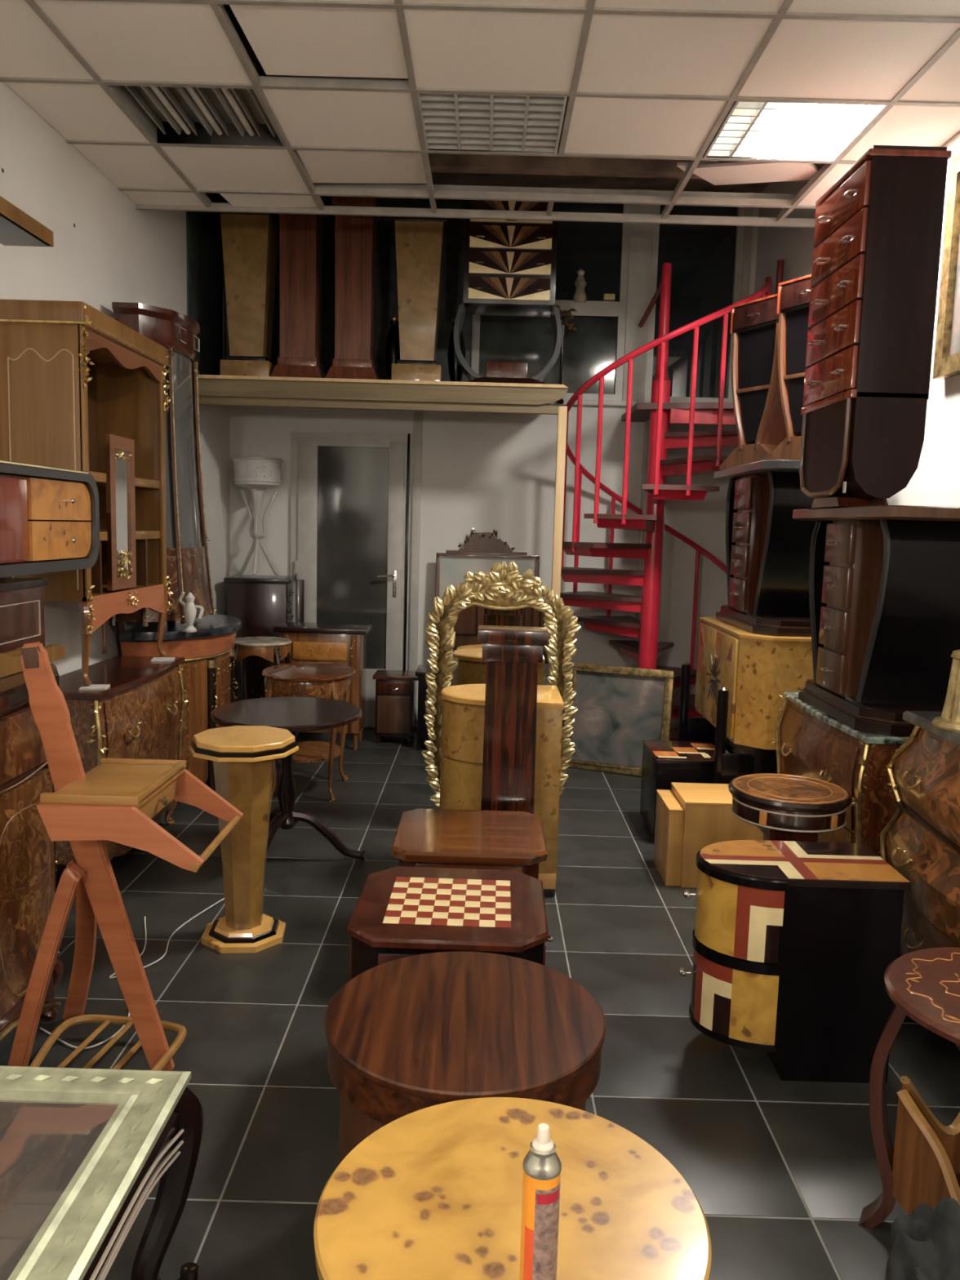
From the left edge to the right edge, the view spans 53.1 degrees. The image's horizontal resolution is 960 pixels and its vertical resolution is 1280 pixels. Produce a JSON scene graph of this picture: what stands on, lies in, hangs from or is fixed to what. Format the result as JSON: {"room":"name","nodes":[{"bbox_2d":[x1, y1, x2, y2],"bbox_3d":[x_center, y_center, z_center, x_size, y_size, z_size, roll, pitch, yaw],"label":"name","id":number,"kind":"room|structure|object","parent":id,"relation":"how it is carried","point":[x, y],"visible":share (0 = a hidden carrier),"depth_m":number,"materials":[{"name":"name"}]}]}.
{"room":"second-hand shop","nodes":[
{"label":"second-hand shop","id":0,"kind":"room"},
{"bbox_2d":[0,81,230,675],"bbox_3d":[-1.955,-0.827,2.611,0.162,4.000,9.350,2,7,0],"label":"wall","id":1,"kind":"structure","parent":0,"point":[106,250],"depth_m":4.75,"materials":[{"name":"paint"}]},
{"bbox_2d":[0,195,53,246],"bbox_3d":[-1.685,-1.430,3.024,0.185,0.055,1.115,2,7,0],"label":"wall shelf","id":2,"kind":"object","parent":1,"relation":"attached to","point":[17,228],"visible":1,"depth_m":3.41,"materials":[{"name":"brown wood"}]},
{"bbox_2d":[0,727,959,1279],"bbox_3d":[-0.043,1.247,2.816,4.000,0.060,9.300,2,7,0],"label":"floor","id":3,"kind":"structure","parent":0,"point":[782,1175],"depth_m":2.84,"materials":[{"name":"tile"}]},
{"bbox_2d":[0,644,66,1041],"bbox_3d":[-1.532,0.628,2.573,0.590,1.170,1.200,2,7,0],"label":"base cabinet","id":4,"kind":"object","parent":3,"relation":"on","point":[28,871],"depth_m":2.66,"materials":[{"name":"brown wood"}]},
{"bbox_2d":[0,577,48,653],"bbox_3d":[-1.643,-0.032,2.758,0.310,0.240,1.100,2,7,0],"label":"chest","id":5,"kind":"object","parent":4,"relation":"on","point":[21,599],"visible":0.88,"depth_m":3.13,"materials":[{"name":"brown wood"}]},
{"bbox_2d":[0,460,99,577],"bbox_3d":[-1.591,-0.377,2.958,0.372,0.345,1.220,2,7,0],"label":"base cabinet","id":6,"kind":"object","parent":5,"relation":"on","point":[50,516],"visible":1,"depth_m":3.16,"materials":[{"name":"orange wood"}]},
{"bbox_2d":[40,1010,129,1048],"bbox_3d":[-1.147,1.166,2.935,0.216,0.005,0.297,7,9,38],"label":"cable","id":7,"kind":"object","parent":3,"relation":"on","point":[41,1028],"visible":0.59,"depth_m":2.82,"materials":[{"name":"plastic"}]},
{"bbox_2d":[0,1066,203,1279],"bbox_3d":[-1.046,1.108,1.408,1.000,0.475,1.030,2,7,0],"label":"glass table","id":8,"kind":"object","parent":3,"relation":"on","point":[82,1151],"visible":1,"depth_m":1.66,"materials":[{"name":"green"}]},
{"bbox_2d":[53,655,189,864],"bbox_3d":[-1.635,0.570,4.330,0.377,0.860,1.097,2,7,0],"label":"commode","id":9,"kind":"object","parent":3,"relation":"on","point":[137,717],"visible":0.51,"depth_m":4.13,"materials":[{"name":"brown wood"}]},
{"bbox_2d":[0,298,173,686],"bbox_3d":[-1.685,-0.609,4.224,0.370,1.493,1.001,2,7,0],"label":"display cabinet","id":10,"kind":"object","parent":9,"relation":"on","point":[82,389],"visible":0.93,"depth_m":4.00,"materials":[{"name":"brown wood"}]},
{"bbox_2d":[88,471,159,488],"bbox_3d":[-1.704,-0.704,4.215,0.303,0.038,0.910,2,7,0],"label":"shelf","id":11,"kind":"object","parent":10,"relation":"attached to","point":[110,479],"depth_m":4.19,"materials":[{"name":"brown wood"}]},
{"bbox_2d":[99,528,159,540],"bbox_3d":[-1.711,-0.466,4.243,0.303,0.038,0.910,2,7,0],"label":"shelf","id":12,"kind":"object","parent":10,"relation":"attached to","point":[104,534],"depth_m":4.25,"materials":[{"name":"brown wood"}]},
{"bbox_2d":[79,684,110,690],"bbox_3d":[-1.550,0.191,3.861,0.100,0.007,0.100,0,7,-11],"label":"paper pad","id":13,"kind":"object","parent":9,"relation":"on","point":[98,686],"visible":0.86,"depth_m":3.84,"materials":[{"name":"white paper"}]},
{"bbox_2d":[151,657,174,661],"bbox_3d":[-1.543,0.095,4.675,0.100,0.007,0.100,0,7,-11],"label":"paper pad","id":14,"kind":"object","parent":9,"relation":"on","point":[154,659],"visible":1,"depth_m":4.66,"materials":[{"name":"white paper"}]},
{"bbox_2d":[7,641,243,1071],"bbox_3d":[-0.982,0.610,2.639,0.580,1.210,0.504,2,7,0],"label":"stand","id":15,"kind":"object","parent":3,"relation":"on","point":[117,800],"visible":0.94,"depth_m":2.58,"materials":[{"name":"orange wood"}]},
{"bbox_2d":[109,897,224,978],"bbox_3d":[-1.186,1.081,3.647,0.242,0.005,0.881,3,7,10],"label":"cable","id":16,"kind":"object","parent":3,"relation":"on","point":[111,976],"visible":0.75,"depth_m":3.54,"materials":[{"name":"plastic"}]},
{"bbox_2d":[119,613,241,791],"bbox_3d":[-1.588,0.381,5.414,0.450,0.965,1.130,2,7,0],"label":"demilune commode","id":17,"kind":"object","parent":3,"relation":"on","point":[208,652],"visible":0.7,"depth_m":5.12,"materials":[{"name":"orange wood"}]},
{"bbox_2d":[110,302,217,631],"bbox_3d":[-1.654,-0.887,5.144,0.381,1.610,0.880,2,7,0],"label":"vitrine","id":18,"kind":"object","parent":17,"relation":"on","point":[188,566],"visible":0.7,"depth_m":4.98,"materials":[{"name":"brown wood"}]},
{"bbox_2d":[178,591,204,632],"bbox_3d":[-1.470,-0.144,4.888,0.128,0.205,0.066,2,7,0],"label":"figurine","id":19,"kind":"object","parent":17,"relation":"on","point":[190,608],"visible":1,"depth_m":4.87,"materials":[{"name":"white ceramic"}]},
{"bbox_2d":[189,725,298,953],"bbox_3d":[-0.868,0.725,3.536,0.392,0.762,0.373,1,7,-5],"label":"pedestal","id":20,"kind":"object","parent":3,"relation":"on","point":[242,757],"visible":0.98,"depth_m":3.47,"materials":[{"name":"yellow wood"}]},
{"bbox_2d":[223,574,296,701],"bbox_3d":[-1.589,0.107,7.002,0.470,1.135,0.442,1,7,-4],"label":"chest","id":21,"kind":"object","parent":3,"relation":"on","point":[262,603],"visible":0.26,"depth_m":6.79,"materials":[{"name":"brown wood"}]},
{"bbox_2d":[231,456,283,577],"bbox_3d":[-1.592,-0.878,6.867,0.361,0.838,0.360,2,7,0],"label":"floor lamp","id":22,"kind":"object","parent":21,"relation":"on","point":[258,474],"visible":1,"depth_m":6.77,"materials":[{"name":"white metal"}]},
{"bbox_2d":[231,456,283,488],"bbox_3d":[-1.583,-1.189,6.830,0.361,0.210,0.360,2,7,0],"label":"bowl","id":23,"kind":"object","parent":22,"relation":"on","point":[250,472],"depth_m":6.70,"materials":[{"name":"white fabric"}]},
{"bbox_2d":[232,636,292,771],"bbox_3d":[-1.376,0.400,6.029,0.380,0.806,0.380,2,7,0],"label":"side table","id":24,"kind":"object","parent":3,"relation":"on","point":[273,649],"visible":0.53,"depth_m":5.86,"materials":[{"name":"paint"}]},
{"bbox_2d":[210,696,364,860],"bbox_3d":[-0.862,0.665,4.335,0.683,0.705,0.706,2,7,0],"label":"table","id":25,"kind":"object","parent":3,"relation":"on","point":[295,714],"visible":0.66,"depth_m":4.30,"materials":[{"name":"brown wood"}]},
{"bbox_2d":[297,579,304,622],"bbox_3d":[-1.322,0.115,7.060,0.050,1.120,0.020,-1,7,-20],"label":"plank","id":26,"kind":"object","parent":3,"relation":"on","point":[300,583],"visible":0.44,"depth_m":7.00,"materials":[{"name":"brown wood"}]},
{"bbox_2d":[262,662,355,802],"bbox_3d":[-0.982,0.523,5.507,0.520,0.706,0.660,2,7,0],"label":"side table","id":27,"kind":"object","parent":3,"relation":"on","point":[331,681],"visible":0.85,"depth_m":5.33,"materials":[{"name":"brown wood"}]},
{"bbox_2d":[279,741,342,763],"bbox_3d":[-0.985,0.642,5.521,0.374,0.015,0.475,2,7,0],"label":"shelf","id":28,"kind":"object","parent":27,"relation":"attached to","point":[308,752],"depth_m":5.47,"materials":[{"name":"brown wood"}]},
{"bbox_2d":[273,622,372,750],"bbox_3d":[-1.081,0.318,6.621,0.620,0.835,0.381,2,7,0],"label":"chest","id":29,"kind":"object","parent":3,"relation":"on","point":[344,644],"visible":0.48,"depth_m":6.45,"materials":[{"name":"brown wood"}]},
{"bbox_2d":[192,374,568,598],"bbox_3d":[-0.678,-0.477,6.643,2.399,2.430,1.065,2,7,0],"label":"mezzanine","id":30,"kind":"object","parent":3,"relation":"on","point":[229,390],"visible":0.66,"depth_m":6.00,"materials":[{"name":"brown wood"}]},
{"bbox_2d":[222,280,230,359],"bbox_3d":[-1.614,-2.068,6.409,0.204,0.732,0.050,2,7,0],"label":"board","id":31,"kind":"object","parent":30,"relation":"on","point":[225,344],"visible":0.12,"depth_m":6.39,"materials":[{"name":"paint"}]},
{"bbox_2d":[216,212,279,376],"bbox_3d":[-1.472,-2.190,6.157,0.340,1.040,0.340,2,7,0],"label":"pedestal","id":32,"kind":"object","parent":30,"relation":"on","point":[250,241],"visible":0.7,"depth_m":6.04,"materials":[{"name":"yellow wood"}]},
{"bbox_2d":[270,213,326,377],"bbox_3d":[-1.146,-2.220,6.151,0.330,1.120,0.330,2,7,0],"label":"pedestal","id":33,"kind":"object","parent":30,"relation":"on","point":[300,234],"visible":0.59,"depth_m":6.05,"materials":[{"name":"brown wood"}]},
{"bbox_2d":[324,195,380,379],"bbox_3d":[-0.796,-2.210,6.149,0.340,1.120,0.340,2,7,0],"label":"pedestal","id":34,"kind":"object","parent":30,"relation":"on","point":[356,236],"visible":0.77,"depth_m":6.04,"materials":[{"name":"brown wood"}]},
{"bbox_2d":[385,316,399,379],"bbox_3d":[-0.578,-1.921,6.464,0.124,0.485,0.124,2,7,0],"label":"vase","id":35,"kind":"object","parent":30,"relation":"on","point":[393,344],"visible":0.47,"depth_m":6.41,"materials":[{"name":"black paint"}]},
{"bbox_2d":[391,216,448,381],"bbox_3d":[-0.388,-2.147,6.134,0.340,1.020,0.340,2,7,0],"label":"pedestal","id":36,"kind":"object","parent":30,"relation":"on","point":[420,241],"visible":0.79,"depth_m":6.01,"materials":[{"name":"yellow wood"}]},
{"bbox_2d":[447,318,466,382],"bbox_3d":[-0.158,-1.909,6.462,0.124,0.485,0.124,2,7,0],"label":"vase","id":37,"kind":"object","parent":30,"relation":"on","point":[455,374],"visible":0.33,"depth_m":6.42,"materials":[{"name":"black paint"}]},
{"bbox_2d":[453,200,562,384],"bbox_3d":[0.184,-2.187,6.182,0.685,1.120,0.406,2,7,0],"label":"chest","id":38,"kind":"object","parent":30,"relation":"on","point":[510,265],"visible":0.87,"depth_m":5.99,"materials":[{"name":"paint"}]},
{"bbox_2d":[372,670,418,744],"bbox_3d":[-0.595,0.479,6.859,0.320,0.485,0.298,2,7,0],"label":"nightstand","id":39,"kind":"object","parent":3,"relation":"on","point":[395,690],"visible":0.96,"depth_m":6.73,"materials":[{"name":"brown wood"}]},
{"bbox_2d":[415,664,435,750],"bbox_3d":[-0.310,0.473,6.704,0.270,0.550,0.340,2,7,0],"label":"nightstand","id":40,"kind":"object","parent":3,"relation":"on","point":[422,734],"visible":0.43,"depth_m":6.56,"materials":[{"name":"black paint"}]},
{"bbox_2d":[346,866,553,980],"bbox_3d":[-0.074,0.977,2.709,0.549,0.501,0.530,2,7,1],"label":"table","id":41,"kind":"object","parent":3,"relation":"on","point":[400,912],"visible":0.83,"depth_m":2.58,"materials":[{"name":"brown wood"}]},
{"bbox_2d":[324,951,605,1164],"bbox_3d":[-0.038,1.050,2.100,0.600,0.500,0.600,2,7,0],"label":"table","id":42,"kind":"object","parent":3,"relation":"on","point":[406,1035],"visible":0.62,"depth_m":1.97,"materials":[{"name":"brown wood"}]},
{"bbox_2d":[391,808,547,879],"bbox_3d":[-0.041,0.910,3.495,0.536,0.450,0.512,2,7,0],"label":"table","id":43,"kind":"object","parent":3,"relation":"on","point":[502,840],"visible":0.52,"depth_m":3.35,"materials":[{"name":"brown wood"}]},
{"bbox_2d":[435,552,539,599],"bbox_3d":[0.040,0.029,7.093,0.760,1.319,0.090,2,7,0],"label":"mirror","id":44,"kind":"object","parent":3,"relation":"on","point":[451,568],"visible":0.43,"depth_m":7.05,"materials":[{"name":"grey mirror"}]},
{"bbox_2d":[445,527,527,555],"bbox_3d":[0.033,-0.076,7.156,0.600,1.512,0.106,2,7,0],"label":"carved crest","id":45,"kind":"object","parent":44,"relation":"attached to","point":[481,543],"visible":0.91,"depth_m":7.08,"materials":[{"name":"brown wood"}]},
{"bbox_2d":[421,560,581,808],"bbox_3d":[0.101,0.297,4.796,0.779,1.380,0.111,2,7,0],"label":"gilt mirror","id":46,"kind":"object","parent":3,"relation":"on","point":[500,597],"visible":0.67,"depth_m":4.77,"materials":[{"name":"gold glass"}]},
{"bbox_2d":[440,684,564,896],"bbox_3d":[0.077,0.638,4.209,0.517,0.830,0.441,2,7,0],"label":"base cabinet","id":47,"kind":"object","parent":3,"relation":"on","point":[463,708],"visible":0.52,"depth_m":4.02,"materials":[{"name":"yellow wood"}]},
{"bbox_2d":[313,1097,711,1279],"bbox_3d":[0.042,1.123,1.502,0.598,0.500,0.598,2,7,0],"label":"table","id":48,"kind":"object","parent":3,"relation":"on","point":[435,1192],"visible":0.99,"depth_m":1.49,"materials":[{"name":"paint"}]},
{"bbox_2d":[519,1123,561,1279],"bbox_3d":[0.076,0.757,1.222,0.049,0.295,0.049,2,7,0],"label":"spray can","id":49,"kind":"object","parent":48,"relation":"on","point":[541,1165],"visible":1,"depth_m":1.20,"materials":[{"name":"metal"}]},
{"bbox_2d":[477,625,549,814],"bbox_3d":[0.114,0.523,3.847,0.274,1.145,0.180,2,7,0],"label":"pedestal","id":50,"kind":"object","parent":3,"relation":"on","point":[512,655],"visible":0.65,"depth_m":3.77,"materials":[{"name":"brown wood"}]},
{"bbox_2d":[568,662,675,776],"bbox_3d":[0.877,0.508,6.127,0.680,0.679,0.109,4,7,22],"label":"painting","id":51,"kind":"object","parent":3,"relation":"on","point":[619,708],"visible":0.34,"depth_m":6.12,"materials":[{"name":"fabric"}]},
{"bbox_2d":[560,259,784,740],"bbox_3d":[1.197,-0.821,6.419,1.382,3.270,1.340,2,7,0],"label":"spiral staircase","id":52,"kind":"structure","parent":3,"relation":"on","point":[660,411],"depth_m":6.23,"materials":[{"name":"red metal"}]},
{"bbox_2d":[640,739,729,839],"bbox_3d":[1.060,0.778,4.942,0.401,0.433,0.440,2,7,0],"label":"base cabinet","id":53,"kind":"object","parent":3,"relation":"on","point":[664,762],"visible":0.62,"depth_m":4.79,"materials":[{"name":"black paint"}]},
{"bbox_2d":[653,782,763,888],"bbox_3d":[1.052,0.875,4.330,0.469,0.384,0.334,2,7,0],"label":"box","id":54,"kind":"object","parent":3,"relation":"on","point":[691,817],"visible":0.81,"depth_m":4.18,"materials":[{"name":"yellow wood"}]},
{"bbox_2d":[677,616,813,783],"bbox_3d":[1.496,0.465,4.977,0.746,1.072,1.072,2,7,0],"label":"base cabinet","id":55,"kind":"object","parent":3,"relation":"on","point":[741,674],"visible":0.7,"depth_m":4.53,"materials":[{"name":"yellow wood"}]},
{"bbox_2d":[714,459,818,636],"bbox_3d":[1.565,-0.466,4.867,0.580,0.800,1.050,2,7,0],"label":"chest","id":56,"kind":"object","parent":55,"relation":"on","point":[767,550],"visible":0.7,"depth_m":4.62,"materials":[{"name":"paint"}]},
{"bbox_2d":[719,293,786,470],"bbox_3d":[1.499,-1.308,4.962,0.314,0.842,0.422,-2,8,-28],"label":"stand","id":57,"kind":"object","parent":56,"relation":"on","point":[759,418],"visible":0.67,"depth_m":4.90,"materials":[{"name":"paint"}]},
{"bbox_2d":[735,384,769,393],"bbox_3d":[1.507,-1.288,4.968,0.255,0.020,0.258,-2,8,-28],"label":"shelf","id":58,"kind":"object","parent":57,"relation":"attached to","point":[740,388],"depth_m":4.92,"materials":[{"name":"brown wood"}]},
{"bbox_2d":[764,274,813,460],"bbox_3d":[1.595,-1.249,4.484,0.314,0.842,0.422,-2,8,-28],"label":"stand","id":59,"kind":"object","parent":56,"relation":"on","point":[793,295],"visible":0.41,"depth_m":4.50,"materials":[{"name":"paint"}]},
{"bbox_2d":[782,372,804,380],"bbox_3d":[1.603,-1.229,4.491,0.255,0.020,0.258,-2,8,-28],"label":"shelf","id":60,"kind":"object","parent":59,"relation":"attached to","point":[786,375],"depth_m":4.49,"materials":[{"name":"brown wood"}]},
{"bbox_2d":[728,773,852,841],"bbox_3d":[1.025,0.841,3.253,0.396,0.703,0.396,2,7,0],"label":"pedestal table","id":61,"kind":"object","parent":3,"relation":"on","point":[783,806],"visible":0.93,"depth_m":3.11,"materials":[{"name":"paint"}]},
{"bbox_2d":[679,840,911,1084],"bbox_3d":[0.888,0.937,2.843,0.586,0.601,0.346,2,7,0],"label":"base cabinet","id":62,"kind":"object","parent":3,"relation":"on","point":[794,944],"visible":1,"depth_m":2.70,"materials":[{"name":"black paint"}]},
{"bbox_2d":[769,691,917,862],"bbox_3d":[1.548,0.716,3.809,0.588,0.871,0.998,2,7,0],"label":"commode","id":63,"kind":"object","parent":3,"relation":"on","point":[813,744],"visible":0.38,"depth_m":3.46,"materials":[{"name":"brown wood"}]},
{"bbox_2d":[792,505,959,736],"bbox_3d":[1.599,-0.101,3.661,0.600,0.785,0.950,2,7,0],"label":"chest","id":64,"kind":"object","parent":63,"relation":"on","point":[884,580],"visible":1,"depth_m":3.42,"materials":[{"name":"paint"}]},
{"bbox_2d":[799,145,951,507],"bbox_3d":[1.407,-1.087,3.531,0.303,1.192,0.530,2,7,0],"label":"chest","id":65,"kind":"object","parent":64,"relation":"on","point":[877,234],"visible":0.99,"depth_m":3.30,"materials":[{"name":"red wood"}]},
{"bbox_2d":[857,946,959,1229],"bbox_3d":[1.100,1.039,2.027,0.496,0.602,0.496,2,7,0],"label":"table","id":66,"kind":"object","parent":3,"relation":"on","point":[923,985],"visible":0.94,"depth_m":2.08,"materials":[{"name":"brown wood"}]},
{"bbox_2d":[912,1173,959,1212],"bbox_3d":[1.094,1.241,2.051,0.330,0.015,0.330,2,7,0],"label":"shelf","id":67,"kind":"object","parent":66,"relation":"attached to","point":[957,1175],"depth_m":2.16,"materials":[{"name":"brown wood"}]},
{"bbox_2d":[878,711,959,1050],"bbox_3d":[1.537,0.776,2.710,0.557,1.012,0.965,2,7,0],"label":"chest","id":68,"kind":"object","parent":3,"relation":"on","point":[922,845],"visible":0.7,"depth_m":2.81,"materials":[{"name":"brown wood"}]},
{"bbox_2d":[932,649,959,732],"bbox_3d":[1.408,0.141,2.765,0.180,0.230,0.180,2,7,0],"label":"ornament","id":69,"kind":"object","parent":68,"relation":"on","point":[949,719],"visible":1,"depth_m":2.75,"materials":[{"name":"beige wood"}]},
{"bbox_2d":[885,1197,959,1279],"bbox_3d":[0.834,1.169,1.717,0.210,0.402,0.243,2,7,0],"label":"cloth bundle","id":70,"kind":"object","parent":3,"relation":"on","point":[925,1244],"visible":1,"depth_m":1.69,"materials":[{"name":"grey fabric"}]},
{"bbox_2d":[0,0,959,227],"bbox_3d":[0.064,-2.472,3.283,4.000,0.880,11.100,2,7,0],"label":"ceiling","id":71,"kind":"structure","parent":0,"point":[648,86],"depth_m":3.60,"materials":[{"name":"white tile"}]},
{"bbox_2d":[105,60,285,146],"bbox_3d":[-1.151,-2.209,3.967,0.580,0.099,0.580,2,7,0],"label":"ceiling light","id":72,"kind":"object","parent":71,"relation":"attached to","point":[169,115],"visible":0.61,"depth_m":4.08,"materials":[{"name":"grey metal"}]},
{"bbox_2d":[417,93,567,154],"bbox_3d":[0.049,-2.175,3.962,0.580,0.099,0.580,2,7,0],"label":"ceiling light","id":73,"kind":"object","parent":71,"relation":"attached to","point":[451,122],"visible":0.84,"depth_m":3.96,"materials":[{"name":"white metal"}]},
{"bbox_2d":[703,101,887,161],"bbox_3d":[1.278,-2.140,3.957,0.580,0.099,0.580,2,7,0],"label":"ceiling light","id":74,"kind":"object","parent":71,"relation":"attached to","point":[750,130],"visible":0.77,"depth_m":3.96,"materials":[{"name":"white plastic"}]},
{"bbox_2d":[229,195,759,728],"bbox_3d":[0.048,-1.310,7.171,3.800,4.000,0.150,2,7,0],"label":"wall","id":75,"kind":"structure","parent":0,"point":[482,472],"depth_m":7.11,"materials":[{"name":"paint"}]},
{"bbox_2d":[290,431,408,727],"bbox_3d":[-0.990,-0.428,7.179,0.855,2.190,0.176,2,7,0],"label":"door","id":76,"kind":"structure","parent":75,"relation":"in","point":[348,491],"depth_m":7.13,"materials":[{"name":"white plastic"}]},
{"bbox_2d":[403,433,410,671],"bbox_3d":[-0.550,-0.421,7.179,0.015,2.200,0.050,2,7,0],"label":"trim","id":77,"kind":"structure","parent":75,"relation":"attached to","point":[409,434],"depth_m":7.13,"materials":[{"name":"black paint"}]},
{"bbox_2d":[408,410,422,728],"bbox_3d":[-0.484,-0.555,7.173,0.060,2.470,0.030,2,7,0],"label":"trim","id":78,"kind":"structure","parent":75,"relation":"attached to","point":[417,445],"depth_m":7.14,"materials":[{"name":"white plastic"}]},
{"bbox_2d":[471,306,626,400],"bbox_3d":[0.495,-2.086,7.025,1.110,0.660,0.090,2,7,0],"label":"window","id":79,"kind":"structure","parent":75,"relation":"in","point":[598,340],"depth_m":7.01,"materials":[{"name":"black glass"}]},
{"bbox_2d":[548,304,577,404],"bbox_3d":[0.587,-2.053,6.893,0.212,0.709,0.144,2,7,0],"label":"bouquet","id":80,"kind":"object","parent":79,"relation":"on","point":[567,313],"visible":0.68,"depth_m":6.87,"materials":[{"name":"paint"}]},
{"bbox_2d":[555,202,631,308],"bbox_3d":[0.516,-2.846,6.936,1.110,0.870,0.090,2,7,0],"label":"window","id":81,"kind":"structure","parent":75,"relation":"in","point":[601,249],"depth_m":6.93,"materials":[{"name":"black glass"}]},
{"bbox_2d":[573,267,586,302],"bbox_3d":[0.722,-2.552,6.903,0.100,0.235,0.098,2,7,0],"label":"figurine","id":82,"kind":"object","parent":81,"relation":"on","point":[580,295],"visible":1,"depth_m":6.88,"materials":[{"name":"beige ceramic"}]},
{"bbox_2d":[603,293,614,301],"bbox_3d":[0.930,-2.470,6.921,0.080,0.040,0.060,2,7,0],"label":"box","id":83,"kind":"object","parent":81,"relation":"on","point":[606,297],"visible":1,"depth_m":6.89,"materials":[{"name":"beige cardboard"}]},
{"bbox_2d":[550,399,650,407],"bbox_3d":[0.920,-1.729,7.024,1.980,0.035,0.070,2,7,0],"label":"trim","id":84,"kind":"structure","parent":75,"relation":"attached to","point":[584,402],"depth_m":6.99,"materials":[{"name":"white plastic"}]},
{"bbox_2d":[622,189,653,401],"bbox_3d":[1.141,-2.500,6.969,0.160,1.530,0.115,2,7,0],"label":"trim","id":85,"kind":"structure","parent":75,"relation":"attached to","point":[640,233],"depth_m":6.91,"materials":[{"name":"white paint"}]},
{"bbox_2d":[632,420,670,667],"bbox_3d":[1.255,-0.483,7.103,0.160,2.440,0.160,2,7,0],"label":"trim","id":86,"kind":"structure","parent":75,"relation":"attached to","point":[646,424],"depth_m":7.01,"materials":[{"name":"white plastic"}]},
{"bbox_2d":[644,204,746,402],"bbox_3d":[1.551,-2.488,6.970,0.660,1.530,0.090,2,7,0],"label":"window","id":87,"kind":"structure","parent":75,"relation":"in","point":[706,261],"depth_m":6.96,"materials":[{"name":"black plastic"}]},
{"bbox_2d":[740,207,753,300],"bbox_3d":[1.906,-2.478,6.968,0.050,1.530,0.110,2,7,0],"label":"trim","id":88,"kind":"structure","parent":75,"relation":"attached to","point":[748,213],"depth_m":6.88,"materials":[{"name":"white paint"}]},
{"bbox_2d":[754,130,959,506],"bbox_3d":[1.987,-0.715,2.594,0.150,4.000,9.350,2,7,0],"label":"wall","id":89,"kind":"structure","parent":0,"point":[935,482],"depth_m":4.13,"materials":[{"name":"paint"}]},
{"bbox_2d":[932,153,959,379],"bbox_3d":[1.912,-1.461,3.519,0.049,0.860,0.840,2,7,0],"label":"frame","id":90,"kind":"object","parent":89,"relation":"attached to","point":[947,348],"visible":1,"depth_m":3.88,"materials":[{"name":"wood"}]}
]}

